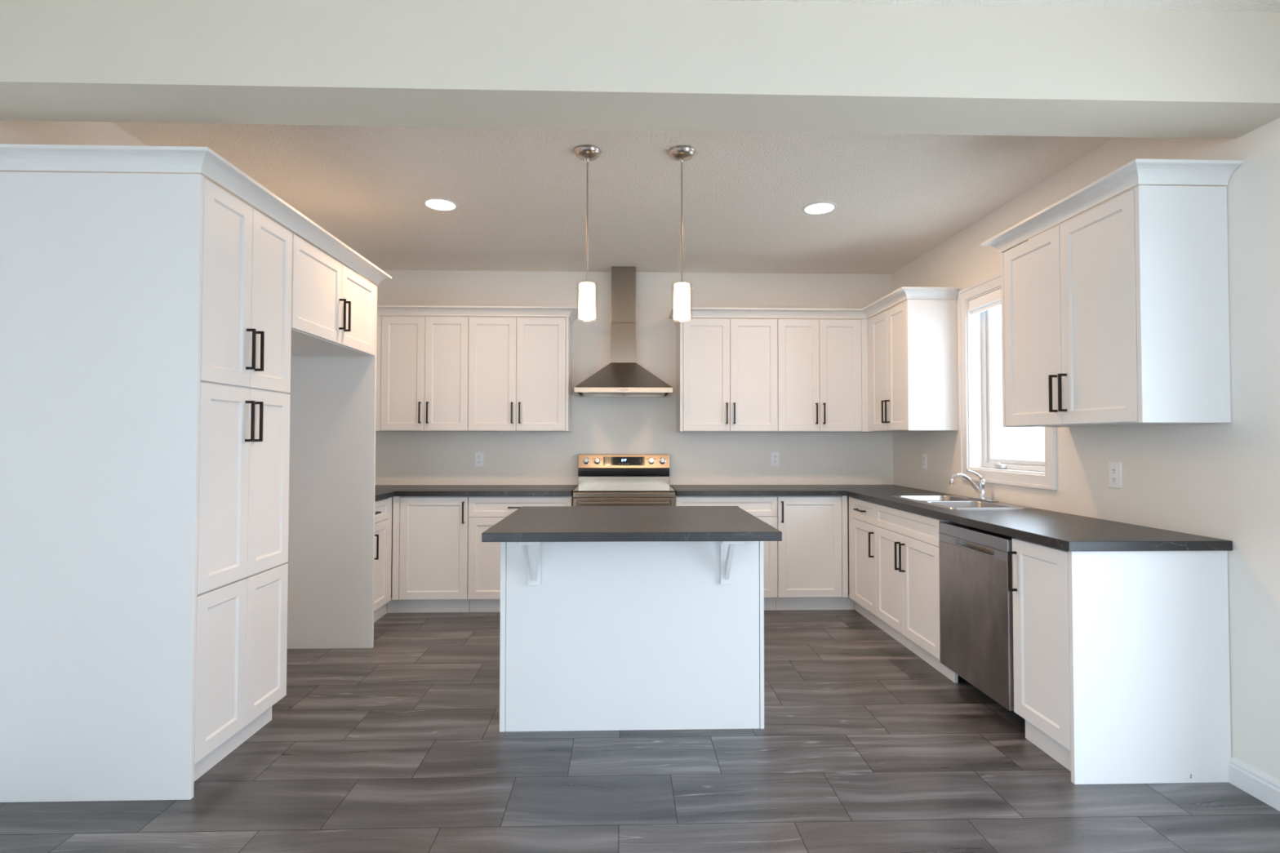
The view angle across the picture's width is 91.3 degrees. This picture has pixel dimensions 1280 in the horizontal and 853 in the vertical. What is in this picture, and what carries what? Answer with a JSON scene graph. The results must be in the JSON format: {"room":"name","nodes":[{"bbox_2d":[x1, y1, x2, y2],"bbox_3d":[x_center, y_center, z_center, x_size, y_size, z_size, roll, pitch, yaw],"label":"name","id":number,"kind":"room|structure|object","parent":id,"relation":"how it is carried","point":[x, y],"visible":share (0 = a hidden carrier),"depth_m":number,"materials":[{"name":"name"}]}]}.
{"room":"kitchen","nodes":[
{"label":"kitchen","id":0,"kind":"room"},
{"bbox_2d":[0,120,193,173],"bbox_3d":[-2.411,-0.058,1.079,0.150,2.742,8.289,0,-1,-2],"label":"wall","id":1,"kind":"structure","parent":0,"point":[15,132],"depth_m":2.60,"materials":[{"name":"white paint"}]},
{"bbox_2d":[290,233,375,356],"bbox_3d":[-2.003,-0.676,3.415,0.789,0.452,0.986,0,-1,-2],"label":"upper cabinet","id":2,"kind":"object","parent":1,"relation":"attached to","point":[333,306],"visible":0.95,"depth_m":3.36,"materials":[{"name":"white paint"}]},
{"bbox_2d":[351,269,893,595],"bbox_3d":[-0.147,0.048,5.362,4.916,2.720,0.150,0,-1,-2],"label":"wall","id":3,"kind":"structure","parent":0,"point":[622,425],"depth_m":5.30,"materials":[{"name":"white paint"}]},
{"bbox_2d":[375,315,473,431],"bbox_3d":[-1.901,-0.414,5.062,1.085,0.905,0.367,0,-1,-2],"label":"upper cabinet","id":4,"kind":"object","parent":3,"relation":"attached to","point":[422,362],"visible":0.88,"depth_m":4.92,"materials":[{"name":"white paint"}]},
{"bbox_2d":[475,452,484,466],"bbox_3d":[-1.348,0.278,5.244,0.074,0.120,0.008,0,-1,-2],"label":"wall outlet","id":5,"kind":"object","parent":3,"relation":"attached to","point":[479,456],"visible":1,"depth_m":5.24,"materials":[{"name":"white plastic"}]},
{"bbox_2d":[467,316,572,431],"bbox_3d":[-0.964,-0.413,5.088,0.788,0.905,0.367,0,-1,-2],"label":"upper cabinet","id":6,"kind":"object","parent":3,"relation":"attached to","point":[520,369],"visible":1,"depth_m":4.95,"materials":[{"name":"white paint"}]},
{"bbox_2d":[377,305,578,324],"bbox_3d":[-1.439,-0.902,5.069,1.873,0.068,0.398,0,-1,-2],"label":"crown molding","id":7,"kind":"structure","parent":6,"relation":"on","point":[572,313],"depth_m":4.92,"materials":[{"name":"white paint"}]},
{"bbox_2d":[573,266,672,396],"bbox_3d":[-0.133,-0.786,5.052,0.755,1.063,0.500,0,-1,-2],"label":"range hood","id":8,"kind":"object","parent":3,"relation":"attached to","point":[623,377],"visible":1,"depth_m":5.13,"materials":[{"name":"metal"}]},
{"bbox_2d":[676,318,777,431],"bbox_3d":[0.706,-0.410,5.135,0.784,0.905,0.367,0,-1,-2],"label":"upper cabinet","id":9,"kind":"object","parent":3,"relation":"attached to","point":[727,368],"visible":0.96,"depth_m":4.99,"materials":[{"name":"white paint"}]},
{"bbox_2d":[668,286,961,324],"bbox_3d":[1.256,-0.903,4.878,2.206,0.068,0.729,0,-1,24],"label":"crown molding","id":10,"kind":"structure","parent":9,"relation":"on","point":[903,293],"depth_m":4.95,"materials":[{"name":"white paint"}]},
{"bbox_2d":[770,452,779,466],"bbox_3d":[1.148,0.278,5.314,0.074,0.120,0.008,0,-1,-2],"label":"wall outlet","id":11,"kind":"object","parent":3,"relation":"attached to","point":[775,456],"visible":1,"depth_m":5.31,"materials":[{"name":"white plastic"}]},
{"bbox_2d":[777,319,893,432],"bbox_3d":[1.632,-0.408,5.161,1.066,0.905,0.367,0,-1,-2],"label":"upper cabinet","id":12,"kind":"object","parent":3,"relation":"attached to","point":[823,363],"visible":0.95,"depth_m":5.01,"materials":[{"name":"white paint"}]},
{"bbox_2d":[0,592,1279,852],"bbox_3d":[-0.031,1.377,1.115,4.916,0.120,8.589,0,-1,-2],"label":"floor","id":13,"kind":"structure","parent":0,"point":[397,744],"depth_m":2.35,"materials":[{"name":"stone"}]},
{"bbox_2d":[0,171,292,802],"bbox_3d":[-1.981,0.213,2.580,0.789,2.266,0.645,0,-1,-2],"label":"pantry cabinet","id":14,"kind":"object","parent":13,"relation":"on","point":[145,318],"visible":1,"depth_m":2.27,"materials":[{"name":"white paint"}]},
{"bbox_2d":[0,143,391,284],"bbox_3d":[-1.978,-0.945,3.109,0.821,0.068,1.785,0,-1,-2],"label":"crown molding","id":15,"kind":"structure","parent":14,"relation":"on","point":[204,161],"depth_m":2.28,"materials":[{"name":"white paint"}]},
{"bbox_2d":[285,284,377,648],"bbox_3d":[-2.035,0.241,3.900,0.755,2.266,0.019,0,-1,-2],"label":"end panel","id":16,"kind":"object","parent":13,"relation":"on","point":[331,562],"visible":0.52,"depth_m":3.89,"materials":[{"name":"white paint"}]},
{"bbox_2d":[373,497,391,622],"bbox_3d":[-2.105,0.945,4.284,0.639,0.875,0.776,0,-1,-2],"label":"base cabinet","id":17,"kind":"object","parent":13,"relation":"on","point":[383,508],"visible":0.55,"depth_m":4.46,"materials":[{"name":"white paint"}]},
{"bbox_2d":[374,484,577,501],"bbox_3d":[-1.469,0.495,4.580,1.927,0.038,1.316,0,-1,-2],"label":"countertop","id":18,"kind":"structure","parent":17,"relation":"on","point":[382,491],"depth_m":4.63,"materials":[{"name":"stone"}]},
{"bbox_2d":[387,496,470,613],"bbox_3d":[-1.587,0.959,4.904,0.607,0.875,0.642,0,-1,-2],"label":"base cabinet","id":19,"kind":"object","parent":13,"relation":"on","point":[430,534],"visible":0.94,"depth_m":4.63,"materials":[{"name":"white paint"}]},
{"bbox_2d":[467,494,573,612],"bbox_3d":[-0.898,0.960,4.923,0.765,0.875,0.642,0,-1,-2],"label":"base cabinet","id":20,"kind":"object","parent":13,"relation":"on","point":[484,512],"visible":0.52,"depth_m":4.64,"materials":[{"name":"white paint"}]},
{"bbox_2d":[573,453,675,506],"bbox_3d":[-0.126,0.812,4.921,0.757,1.172,0.677,0,-1,-2],"label":"stove","id":21,"kind":"object","parent":13,"relation":"on","point":[603,479],"visible":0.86,"depth_m":5.17,"materials":[{"name":"metal"}]},
{"bbox_2d":[573,484,675,492],"bbox_3d":[-0.125,0.487,4.900,0.757,0.012,0.562,0,-1,-2],"label":"cooktop","id":22,"kind":"object","parent":21,"relation":"in","point":[580,488],"depth_m":4.83,"materials":[{"name":"white glass"}]},
{"bbox_2d":[499,541,764,732],"bbox_3d":[-0.040,0.921,3.065,1.179,0.875,0.895,0,-1,-2],"label":"kitchen island","id":23,"kind":"object","parent":13,"relation":"on","point":[627,635],"visible":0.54,"depth_m":2.80,"materials":[{"name":"white paint"}]},
{"bbox_2d":[481,506,782,542],"bbox_3d":[-0.043,0.464,3.072,1.232,0.038,1.018,0,-1,-2],"label":"island countertop","id":24,"kind":"structure","parent":23,"relation":"on","point":[526,523],"depth_m":2.76,"materials":[{"name":"stone"}]},
{"bbox_2d":[675,494,777,610],"bbox_3d":[0.641,0.963,4.966,0.768,0.875,0.642,0,-1,-2],"label":"base cabinet","id":25,"kind":"object","parent":13,"relation":"on","point":[764,508],"visible":0.23,"depth_m":4.69,"materials":[{"name":"white paint"}]},
{"bbox_2d":[670,484,1232,551],"bbox_3d":[1.248,0.482,3.826,1.907,0.038,2.976,0,-1,-2],"label":"countertop","id":26,"kind":"structure","parent":25,"relation":"on","point":[1061,531],"depth_m":2.99,"materials":[{"name":"stone"}]},
{"bbox_2d":[891,495,1034,509],"bbox_3d":[1.935,0.545,3.835,0.485,0.176,0.800,0,-1,-2],"label":"sink","id":27,"kind":"object","parent":26,"relation":"in","point":[951,502],"visible":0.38,"depth_m":3.81,"materials":[{"name":"silver metal"}]},
{"bbox_2d":[949,469,999,502],"bbox_3d":[2.045,0.362,3.894,0.238,0.192,0.250,0,-1,-2],"label":"faucet","id":28,"kind":"object","parent":26,"relation":"on","point":[982,493],"visible":1,"depth_m":3.88,"materials":[{"name":"silver metal"}]},
{"bbox_2d":[775,495,853,610],"bbox_3d":[1.327,0.964,4.986,0.600,0.875,0.642,0,-1,-2],"label":"base cabinet","id":29,"kind":"object","parent":13,"relation":"on","point":[812,552],"visible":0.92,"depth_m":4.71,"materials":[{"name":"white paint"}]},
{"bbox_2d":[848,496,886,632],"bbox_3d":[1.861,0.955,4.502,0.642,0.875,0.585,0,-1,-2],"label":"base cabinet","id":30,"kind":"object","parent":13,"relation":"on","point":[862,521],"visible":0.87,"depth_m":4.45,"materials":[{"name":"white paint"}]},
{"bbox_2d":[875,503,958,683],"bbox_3d":[1.881,0.939,3.777,0.642,0.875,0.862,0,-1,-2],"label":"base cabinet","id":31,"kind":"object","parent":13,"relation":"on","point":[908,560],"visible":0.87,"depth_m":3.72,"materials":[{"name":"white paint"}]},
{"bbox_2d":[938,521,1025,719],"bbox_3d":[1.903,0.930,3.041,0.600,0.858,0.598,0,-1,-2],"label":"dishwasher","id":32,"kind":"object","parent":13,"relation":"on","point":[976,602],"visible":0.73,"depth_m":2.97,"materials":[{"name":"silver metal"}]},
{"bbox_2d":[1007,537,1231,784],"bbox_3d":[1.916,0.913,2.551,0.642,0.875,0.370,0,-1,-2],"label":"base cabinet","id":33,"kind":"object","parent":13,"relation":"on","point":[1121,659],"visible":0.91,"depth_m":2.37,"materials":[{"name":"white paint"}]},
{"bbox_2d":[110,0,1279,274],"bbox_3d":[-0.027,-1.463,1.176,4.916,0.122,8.589,0,-1,-2],"label":"ceiling","id":34,"kind":"structure","parent":0,"point":[519,194],"depth_m":3.53,"materials":[{"name":"white paint"}]},
{"bbox_2d":[422,197,458,211],"bbox_3d":[-1.208,-1.343,3.789,0.208,0.008,0.208,0,-1,-2],"label":"recessed light","id":35,"kind":"object","parent":34,"relation":"in","point":[434,203],"visible":1,"depth_m":3.78,"materials":[{"name":"white paint"}]},
{"bbox_2d":[426,200,454,209],"bbox_3d":[-1.208,-1.345,3.789,0.168,0.003,0.168,0,-1,-2],"label":"diffuser","id":36,"kind":"object","parent":35,"relation":"attached to","point":[432,204],"depth_m":3.78,"materials":[{"name":"white plastic"}]},
{"bbox_2d":[573,144,600,319],"bbox_3d":[-0.260,-0.943,3.078,0.134,0.835,0.134,0,-1,-2],"label":"pendant lamp","id":37,"kind":"object","parent":34,"relation":"hanging from","point":[587,153],"visible":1,"depth_m":3.05,"materials":[{"name":"white glass"}]},
{"bbox_2d":[0,0,1279,138],"bbox_3d":[-0.056,-1.247,2.174,4.616,0.311,0.249,0,-1,-2],"label":"ceiling beam","id":38,"kind":"structure","parent":34,"relation":"attached to","point":[708,65],"depth_m":2.07,"materials":[{"name":"beige paint"}]},
{"bbox_2d":[668,145,695,319],"bbox_3d":[0.206,-0.942,3.084,0.134,0.835,0.134,0,-1,-2],"label":"pendant lamp","id":39,"kind":"object","parent":34,"relation":"hanging from","point":[682,306],"visible":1,"depth_m":3.05,"materials":[{"name":"white glass"}]},
{"bbox_2d":[801,201,836,214],"bbox_3d":[1.102,-1.339,3.843,0.208,0.008,0.208,0,-1,-2],"label":"recessed light","id":40,"kind":"object","parent":34,"relation":"in","point":[819,207],"visible":1,"depth_m":3.83,"materials":[{"name":"white paint"}]},
{"bbox_2d":[804,203,833,213],"bbox_3d":[1.102,-1.341,3.843,0.168,0.003,0.168,0,-1,-2],"label":"diffuser","id":41,"kind":"object","parent":40,"relation":"attached to","point":[811,207],"depth_m":3.83,"materials":[{"name":"white plastic"}]},
{"bbox_2d":[891,117,1279,781],"bbox_3d":[2.353,-0.049,1.212,0.150,2.742,8.289,0,-1,-2],"label":"wall","id":42,"kind":"structure","parent":0,"point":[1215,480],"depth_m":2.39,"materials":[{"name":"white paint"}]},
{"bbox_2d":[867,299,957,431],"bbox_3d":[1.990,-0.418,4.665,0.379,0.905,0.709,0,-1,-2],"label":"upper cabinet","id":43,"kind":"object","parent":42,"relation":"attached to","point":[913,358],"visible":1,"depth_m":4.32,"materials":[{"name":"white paint"}]},
{"bbox_2d":[921,453,927,469],"bbox_3d":[2.173,0.268,4.780,0.008,0.120,0.074,0,-1,-2],"label":"wall outlet","id":44,"kind":"object","parent":42,"relation":"attached to","point":[924,459],"visible":1,"depth_m":4.77,"materials":[{"name":"white plastic"}]},
{"bbox_2d":[958,272,1057,490],"bbox_3d":[2.269,-0.292,3.798,0.174,1.284,0.920,0,-1,-2],"label":"window","id":45,"kind":"structure","parent":42,"relation":"in","point":[977,426],"depth_m":4.14,"materials":[{"name":"white paint"}]},
{"bbox_2d":[968,288,1001,314],"bbox_3d":[2.236,-0.800,3.808,0.062,0.093,0.744,0,-1,-2],"label":"roller blind","id":46,"kind":"object","parent":45,"relation":"attached to","point":[992,300],"visible":0.41,"depth_m":3.99,"materials":[{"name":"white fabric"}]},
{"bbox_2d":[994,306,1004,458],"bbox_3d":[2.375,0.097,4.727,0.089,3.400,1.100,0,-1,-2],"label":"window pane","id":47,"kind":"object","parent":45,"relation":"attached to","point":[1000,451],"visible":0.07,"depth_m":4.18,"materials":[{"name":"grey"}]},
{"bbox_2d":[1108,462,1121,488],"bbox_3d":[2.224,0.229,2.931,0.008,0.120,0.074,0,-1,-2],"label":"wall outlet","id":48,"kind":"object","parent":42,"relation":"attached to","point":[1114,468],"visible":1,"depth_m":2.92,"materials":[{"name":"white plastic"}]},
{"bbox_2d":[1111,467,1116,474],"bbox_3d":[2.222,0.208,2.932,0.003,0.029,0.033,0,-1,-2],"label":"socket","id":49,"kind":"object","parent":48,"relation":"attached to","point":[1113,470],"depth_m":2.93,"materials":[{"name":"white plastic"}]},
{"bbox_2d":[1111,476,1117,483],"bbox_3d":[2.222,0.250,2.931,0.003,0.029,0.033,0,-1,-2],"label":"socket","id":50,"kind":"object","parent":48,"relation":"attached to","point":[1113,479],"depth_m":2.93,"materials":[{"name":"white plastic"}]},
{"bbox_2d":[1000,185,1231,426],"bbox_3d":[2.042,-0.458,2.812,0.379,0.905,0.870,0,-1,-2],"label":"upper cabinet","id":51,"kind":"object","parent":42,"relation":"attached to","point":[1117,313],"visible":1,"depth_m":2.45,"materials":[{"name":"white paint"}]},
{"bbox_2d":[980,159,1243,253],"bbox_3d":[2.026,-0.946,2.822,0.410,0.068,1.002,0,-1,-2],"label":"crown molding","id":52,"kind":"structure","parent":51,"relation":"on","point":[1135,172],"depth_m":2.44,"materials":[{"name":"white paint"}]},
{"bbox_2d":[1228,756,1279,811],"bbox_3d":[2.242,1.293,2.119,0.016,0.097,0.495,0,-1,-2],"label":"baseboard","id":53,"kind":"structure","parent":42,"relation":"attached to","point":[1266,788],"depth_m":2.27,"materials":[{"name":"white paint"}]},
{"label":"outside","id":54,"kind":"structure","parent":0,"visible":0},
{"bbox_3d":[2.025,1.700,-0.980,48.000,0.050,46.000,0,-1,-2],"label":"ground","id":55,"kind":"structure","parent":54,"visible":0},
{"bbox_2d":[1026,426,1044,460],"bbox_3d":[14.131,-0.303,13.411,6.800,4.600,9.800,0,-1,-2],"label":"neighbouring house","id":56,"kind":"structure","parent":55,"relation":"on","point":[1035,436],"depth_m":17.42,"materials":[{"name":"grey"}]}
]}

